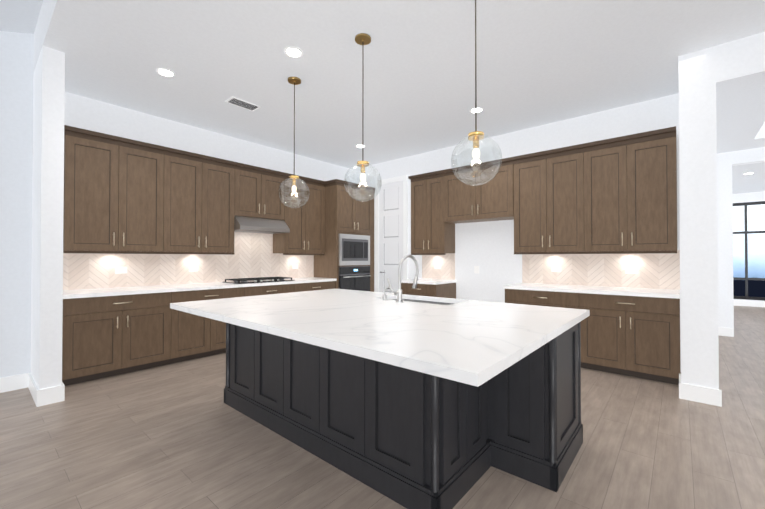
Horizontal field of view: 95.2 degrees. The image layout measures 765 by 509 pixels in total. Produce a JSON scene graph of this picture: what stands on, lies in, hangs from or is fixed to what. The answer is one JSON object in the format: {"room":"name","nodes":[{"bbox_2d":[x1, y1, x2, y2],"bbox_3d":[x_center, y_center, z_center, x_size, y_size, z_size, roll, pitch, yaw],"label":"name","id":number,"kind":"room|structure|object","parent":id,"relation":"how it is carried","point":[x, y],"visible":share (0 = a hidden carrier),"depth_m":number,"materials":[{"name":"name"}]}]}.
{"room":"kitchen","nodes":[
{"label":"kitchen","id":0,"kind":"room"},
{"bbox_2d":[0,31,33,377],"bbox_3d":[-5.286,-0.493,1.452,0.120,3.560,5.410,0,-1,40],"label":"wall","id":1,"kind":"structure","parent":0,"point":[16,48],"depth_m":3.38,"materials":[{"name":"paint"}]},
{"bbox_2d":[28,46,64,389],"bbox_3d":[-3.168,-0.254,3.295,0.690,3.120,0.145,0,-1,40],"label":"column","id":2,"kind":"structure","parent":0,"point":[32,103],"depth_m":3.09,"materials":[{"name":"paint"}]},
{"bbox_2d":[64,92,352,289],"bbox_3d":[-2.168,-0.232,5.540,0.120,3.120,4.860,0,-1,40],"label":"wall","id":3,"kind":"structure","parent":0,"point":[86,113],"depth_m":4.80,"materials":[{"name":"paint"}]},
{"bbox_2d":[63,129,170,252],"bbox_3d":[-3.095,-0.662,4.091,0.347,1.253,0.985,0,-1,40],"label":"upper cabinet","id":4,"kind":"object","parent":3,"relation":"attached to","point":[122,195],"depth_m":3.92,"materials":[{"name":"brown wood"}]},
{"bbox_2d":[63,232,313,289],"bbox_3d":[-2.439,-0.080,5.118,0.012,0.973,3.574,0,-1,40],"label":"backsplash","id":5,"kind":"structure","parent":3,"relation":"attached to","point":[254,256],"depth_m":4.78,"materials":[{"name":"beige tile"}]},
{"bbox_2d":[115,267,126,273],"bbox_3d":[-3.173,0.190,4.238,0.008,0.080,0.120,0,-1,40],"label":"electrical outlet","id":6,"kind":"object","parent":5,"relation":"attached to","point":[118,270],"visible":1,"depth_m":4.23,"materials":[{"name":"white plastic"}]},
{"bbox_2d":[189,266,197,271],"bbox_3d":[-2.635,0.197,4.869,0.008,0.080,0.120,0,-1,40],"label":"electrical outlet","id":7,"kind":"object","parent":5,"relation":"attached to","point":[193,268],"visible":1,"depth_m":4.86,"materials":[{"name":"white plastic"}]},
{"bbox_2d":[292,264,297,268],"bbox_3d":[-1.538,0.210,6.155,0.008,0.080,0.120,0,-1,40],"label":"electrical outlet","id":8,"kind":"object","parent":5,"relation":"attached to","point":[294,266],"visible":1,"depth_m":6.15,"materials":[{"name":"white plastic"}]},
{"bbox_2d":[171,149,242,252],"bbox_3d":[-2.532,-0.656,4.751,0.347,1.253,1.050,0,-1,40],"label":"upper cabinet","id":9,"kind":"object","parent":3,"relation":"attached to","point":[207,193],"depth_m":4.66,"materials":[{"name":"brown wood"}]},
{"bbox_2d":[234,216,289,233],"bbox_3d":[-1.916,-0.448,5.357,0.497,0.207,0.814,0,-1,40],"label":"range hood","id":10,"kind":"object","parent":3,"relation":"attached to","point":[256,225],"visible":0.84,"depth_m":5.21,"materials":[{"name":"silver metal"}]},
{"bbox_2d":[243,165,286,220],"bbox_3d":[-1.973,-0.914,5.410,0.347,0.723,0.824,0,-1,40],"label":"upper cabinet","id":11,"kind":"object","parent":3,"relation":"attached to","point":[261,199],"depth_m":5.33,"materials":[{"name":"brown wood"}]},
{"bbox_2d":[273,177,324,252],"bbox_3d":[-1.452,-0.643,6.019,0.347,1.253,0.934,0,-1,40],"label":"upper cabinet","id":12,"kind":"object","parent":3,"relation":"attached to","point":[306,223],"depth_m":5.91,"materials":[{"name":"brown wood"}]},
{"bbox_2d":[0,305,764,508],"bbox_3d":[2.719,1.359,3.672,13.000,0.100,19.200,0,-1,40],"label":"floor","id":13,"kind":"structure","parent":0,"point":[181,435],"depth_m":2.28,"materials":[{"name":"brown wood"}]},
{"bbox_2d":[62,291,181,385],"bbox_3d":[-3.012,0.875,3.966,0.617,0.874,1.045,0,-1,40],"label":"base cabinet","id":14,"kind":"object","parent":13,"relation":"on","point":[108,332],"depth_m":3.72,"materials":[{"name":"brown wood"}]},
{"bbox_2d":[63,279,337,298],"bbox_3d":[-2.196,0.427,4.912,0.637,0.040,3.568,0,-1,40],"label":"countertop","id":15,"kind":"structure","parent":14,"relation":"on","point":[89,293],"depth_m":4.22,"materials":[{"name":"white stone"}]},
{"bbox_2d":[223,277,294,283],"bbox_3d":[-1.860,0.386,5.305,0.465,0.050,0.930,0,-1,40],"label":"cooktop","id":16,"kind":"object","parent":15,"relation":"in","point":[254,280],"visible":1,"depth_m":5.15,"materials":[{"name":"black metal"}]},
{"bbox_2d":[178,287,249,362],"bbox_3d":[-2.427,0.882,4.653,0.617,0.874,1.060,0,-1,40],"label":"base cabinet","id":17,"kind":"object","parent":13,"relation":"on","point":[198,336],"depth_m":4.38,"materials":[{"name":"brown wood"}]},
{"bbox_2d":[250,283,297,295],"bbox_3d":[-1.869,0.889,5.307,0.617,0.874,0.960,0,-1,40],"label":"base cabinet","id":18,"kind":"object","parent":13,"relation":"on","point":[282,287],"depth_m":5.17,"materials":[{"name":"brown wood"}]},
{"bbox_2d":[298,283,333,291],"bbox_3d":[-1.358,0.895,5.906,0.617,0.874,0.915,0,-1,40],"label":"base cabinet","id":19,"kind":"object","parent":13,"relation":"on","point":[301,286],"depth_m":5.70,"materials":[{"name":"brown wood"}]},
{"bbox_2d":[314,179,373,291],"bbox_3d":[-0.735,0.038,6.619,0.651,2.602,0.915,0,-1,40],"label":"tall cabinet","id":20,"kind":"object","parent":13,"relation":"on","point":[348,258],"depth_m":6.31,"materials":[{"name":"brown wood"}]},
{"bbox_2d":[222,321,582,508],"bbox_3d":[-0.006,0.863,2.741,2.543,0.876,1.298,0,-1,40],"label":"kitchen island","id":21,"kind":"object","parent":13,"relation":"on","point":[417,402],"depth_m":2.03,"materials":[{"name":"paint"}]},
{"bbox_2d":[170,291,577,388],"bbox_3d":[-0.266,0.401,2.418,2.595,0.040,1.314,0,-1,40],"label":"island countertop","id":22,"kind":"structure","parent":21,"relation":"on","point":[462,344],"depth_m":1.82,"materials":[{"name":"white stone"}]},
{"bbox_2d":[382,254,418,301],"bbox_3d":[0.155,0.194,2.979,0.218,0.387,0.292,0,-1,40],"label":"faucet","id":23,"kind":"object","parent":22,"relation":"on","point":[398,293],"visible":1,"depth_m":2.88,"materials":[{"name":"silver metal"}]},
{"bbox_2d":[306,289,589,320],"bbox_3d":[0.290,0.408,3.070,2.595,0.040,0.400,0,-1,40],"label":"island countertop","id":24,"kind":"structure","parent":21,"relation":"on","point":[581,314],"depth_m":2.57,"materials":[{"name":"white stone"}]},
{"bbox_2d":[390,297,453,304],"bbox_3d":[0.334,0.537,3.032,0.774,0.244,0.424,0,-1,40],"label":"sink","id":25,"kind":"object","parent":24,"relation":"in","point":[391,298],"depth_m":3.23,"materials":[{"name":"silver metal"}]},
{"bbox_2d":[401,278,456,298],"bbox_3d":[0.739,0.872,5.655,0.680,0.915,0.650,0,-1,40],"label":"base cabinet","id":26,"kind":"object","parent":13,"relation":"on","point":[444,288],"visible":0.19,"depth_m":5.44,"materials":[{"name":"brown wood"}]},
{"bbox_2d":[503,287,570,307],"bbox_3d":[2.149,0.880,4.476,0.935,0.876,0.617,0,-1,40],"label":"base cabinet","id":27,"kind":"object","parent":13,"relation":"on","point":[562,299],"depth_m":4.26,"materials":[{"name":"brown wood"}]},
{"bbox_2d":[571,291,679,384],"bbox_3d":[2.752,0.875,3.961,0.953,0.876,0.617,0,-1,40],"label":"base cabinet","id":28,"kind":"object","parent":13,"relation":"on","point":[633,332],"depth_m":3.67,"materials":[{"name":"brown wood"}]},
{"bbox_2d":[503,283,678,298],"bbox_3d":[2.443,0.419,4.216,1.748,0.040,0.637,0,-1,40],"label":"countertop","id":29,"kind":"structure","parent":28,"relation":"on","point":[647,293],"depth_m":3.96,"materials":[{"name":"white stone"}]},
{"bbox_2d":[0,0,764,168],"bbox_3d":[0.401,-2.170,-0.184,11.480,0.640,10.270,0,-1,40],"label":"ceiling","id":30,"kind":"structure","parent":0,"point":[541,62],"depth_m":3.26,"materials":[{"name":"paint"}]},
{"bbox_2d":[156,68,175,76],"bbox_3d":[-2.159,-1.809,3.476,0.170,0.006,0.170,0,-1,40],"label":"recessed light","id":31,"kind":"object","parent":30,"relation":"in","point":[165,72],"visible":1,"depth_m":3.46,"materials":[{"name":"white plastic"}]},
{"bbox_2d":[225,96,260,110],"bbox_3d":[-1.668,-1.800,4.181,0.190,0.010,0.360,0,-1,40],"label":"ceiling vent","id":32,"kind":"object","parent":30,"relation":"in","point":[242,103],"visible":1,"depth_m":4.16,"materials":[{"name":"white metal"}]},
{"bbox_2d":[284,46,302,57],"bbox_3d":[-0.798,-1.813,3.133,0.170,0.006,0.170,0,-1,40],"label":"recessed light","id":33,"kind":"object","parent":30,"relation":"in","point":[293,52],"visible":1,"depth_m":3.13,"materials":[{"name":"white plastic"}]},
{"bbox_2d":[278,77,309,207],"bbox_3d":[-0.914,-1.144,3.613,0.316,1.332,0.316,0,-1,40],"label":"pendant light","id":34,"kind":"object","parent":30,"relation":"hanging from","point":[294,81],"visible":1,"depth_m":3.61,"materials":[{"name":"brown"}]},
{"bbox_2d":[344,33,381,201],"bbox_3d":[-0.164,-1.131,2.928,0.316,1.372,0.316,0,-1,40],"label":"pendant light","id":35,"kind":"object","parent":30,"relation":"hanging from","point":[362,39],"visible":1,"depth_m":2.93,"materials":[{"name":"brown"}]},
{"bbox_2d":[451,0,501,185],"bbox_3d":[0.597,-1.133,2.233,0.316,1.382,0.316,0,-1,40],"label":"pendant light","id":36,"kind":"object","parent":30,"relation":"hanging from","point":[475,136],"visible":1,"depth_m":2.23,"materials":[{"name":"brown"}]},
{"bbox_2d":[470,107,483,112],"bbox_3d":[1.176,-1.800,4.359,0.170,0.006,0.170,0,-1,40],"label":"recessed light","id":37,"kind":"object","parent":30,"relation":"in","point":[479,109],"visible":0.94,"depth_m":4.36,"materials":[{"name":"white plastic"}]},
{"bbox_2d":[353,93,680,371],"bbox_3d":[1.387,-0.231,5.624,5.182,3.120,0.120,0,-1,40],"label":"wall","id":38,"kind":"structure","parent":0,"point":[487,247],"depth_m":5.22,"materials":[{"name":"paint"}]},
{"bbox_2d":[375,175,407,292],"bbox_3d":[0.150,-0.051,6.554,0.770,2.780,0.063,0,-1,40],"label":"pantry door","id":39,"kind":"structure","parent":38,"relation":"in","point":[391,224],"depth_m":6.58,"materials":[{"name":"white wood"}]},
{"bbox_2d":[408,170,459,253],"bbox_3d":[0.853,-0.645,5.760,0.718,1.253,0.367,0,-1,40],"label":"upper cabinet","id":40,"kind":"object","parent":38,"relation":"attached to","point":[430,234],"depth_m":5.63,"materials":[{"name":"brown wood"}]},
{"bbox_2d":[444,162,507,222],"bbox_3d":[1.480,-0.893,5.228,1.078,0.768,0.367,0,-1,40],"label":"upper cabinet","id":41,"kind":"object","parent":38,"relation":"attached to","point":[463,202],"depth_m":5.10,"materials":[{"name":"brown wood"}]},
{"bbox_2d":[474,266,478,273],"bbox_3d":[1.474,0.237,5.460,0.080,0.120,0.006,0,-1,40],"label":"outlet","id":42,"kind":"object","parent":38,"relation":"attached to","point":[476,269],"visible":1,"depth_m":5.46,"materials":[{"name":"white plastic"}]},
{"bbox_2d":[504,146,591,253],"bbox_3d":[2.212,-0.657,4.602,0.995,1.253,0.367,0,-1,40],"label":"upper cabinet","id":43,"kind":"object","parent":38,"relation":"attached to","point":[548,196],"depth_m":4.44,"materials":[{"name":"brown wood"}]},
{"bbox_2d":[422,250,679,289],"bbox_3d":[2.006,0.184,5.006,3.440,0.443,0.012,0,-1,40],"label":"backsplash","id":44,"kind":"structure","parent":38,"relation":"attached to","point":[658,270],"depth_m":4.43,"materials":[{"name":"beige tile"}]},
{"bbox_2d":[435,264,440,268],"bbox_3d":[0.933,0.207,5.906,0.120,0.080,0.008,0,-1,40],"label":"electrical outlet","id":45,"kind":"object","parent":44,"relation":"attached to","point":[437,266],"visible":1,"depth_m":5.90,"materials":[{"name":"white plastic"}]},
{"bbox_2d":[551,266,560,271],"bbox_3d":[2.341,0.195,4.706,0.120,0.080,0.008,0,-1,40],"label":"electrical outlet","id":46,"kind":"object","parent":44,"relation":"attached to","point":[555,268],"visible":1,"depth_m":4.71,"materials":[{"name":"white plastic"}]},
{"bbox_2d":[625,267,637,273],"bbox_3d":[2.973,0.189,4.167,0.120,0.080,0.008,0,-1,40],"label":"electrical outlet","id":47,"kind":"object","parent":44,"relation":"attached to","point":[631,270],"visible":1,"depth_m":4.16,"materials":[{"name":"white plastic"}]},
{"bbox_2d":[592,130,676,253],"bbox_3d":[2.836,-0.662,4.083,0.929,1.253,0.347,0,-1,40],"label":"upper cabinet","id":48,"kind":"object","parent":38,"relation":"attached to","point":[617,195],"depth_m":3.88,"materials":[{"name":"brown wood"}]},
{"bbox_2d":[678,46,717,388],"bbox_3d":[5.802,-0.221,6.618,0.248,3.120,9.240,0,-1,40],"label":"column","id":49,"kind":"structure","parent":0,"point":[707,77],"depth_m":3.10,"materials":[{"name":"paint"}]},
{"bbox_2d":[0,300,764,406],"bbox_3d":[3.157,1.230,2.708,11.080,0.140,18.300,0,-1,40],"label":"baseboard","id":50,"kind":"structure","parent":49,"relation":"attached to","point":[690,392],"depth_m":3.12,"materials":[{"name":"white wood"}]},
{"bbox_2d":[714,32,764,388],"bbox_3d":[5.293,-0.275,1.244,5.910,3.120,0.400,0,-1,40],"label":"wall","id":51,"kind":"structure","parent":0,"point":[741,62],"depth_m":2.96,"materials":[{"name":"paint"}]},
{"bbox_2d":[716,87,764,193],"bbox_3d":[8.283,-1.980,4.784,5.930,0.600,8.840,0,-1,40],"label":"ceiling","id":52,"kind":"structure","parent":0,"point":[740,121],"depth_m":4.77,"materials":[{"name":"paint"}]},
{"bbox_2d":[717,147,764,327],"bbox_3d":[7.663,-0.487,4.042,5.930,3.600,0.150,0,-1,40],"label":"wall","id":53,"kind":"structure","parent":0,"point":[726,197],"depth_m":5.68,"materials":[{"name":"paint"}]},
{"bbox_2d":[733,201,764,300],"bbox_3d":[10.381,-0.100,8.653,2.976,2.576,0.060,0,-1,40],"label":"window","id":54,"kind":"structure","parent":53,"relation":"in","point":[745,232],"depth_m":9.24,"materials":[{"name":"black"}]},
{"label":"outside","id":55,"kind":"structure","parent":0,"visible":0},
{"bbox_2d":[733,204,764,296],"bbox_3d":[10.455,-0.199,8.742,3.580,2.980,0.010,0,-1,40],"label":"view","id":56,"kind":"structure","parent":55,"point":[756,241],"depth_m":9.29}
]}

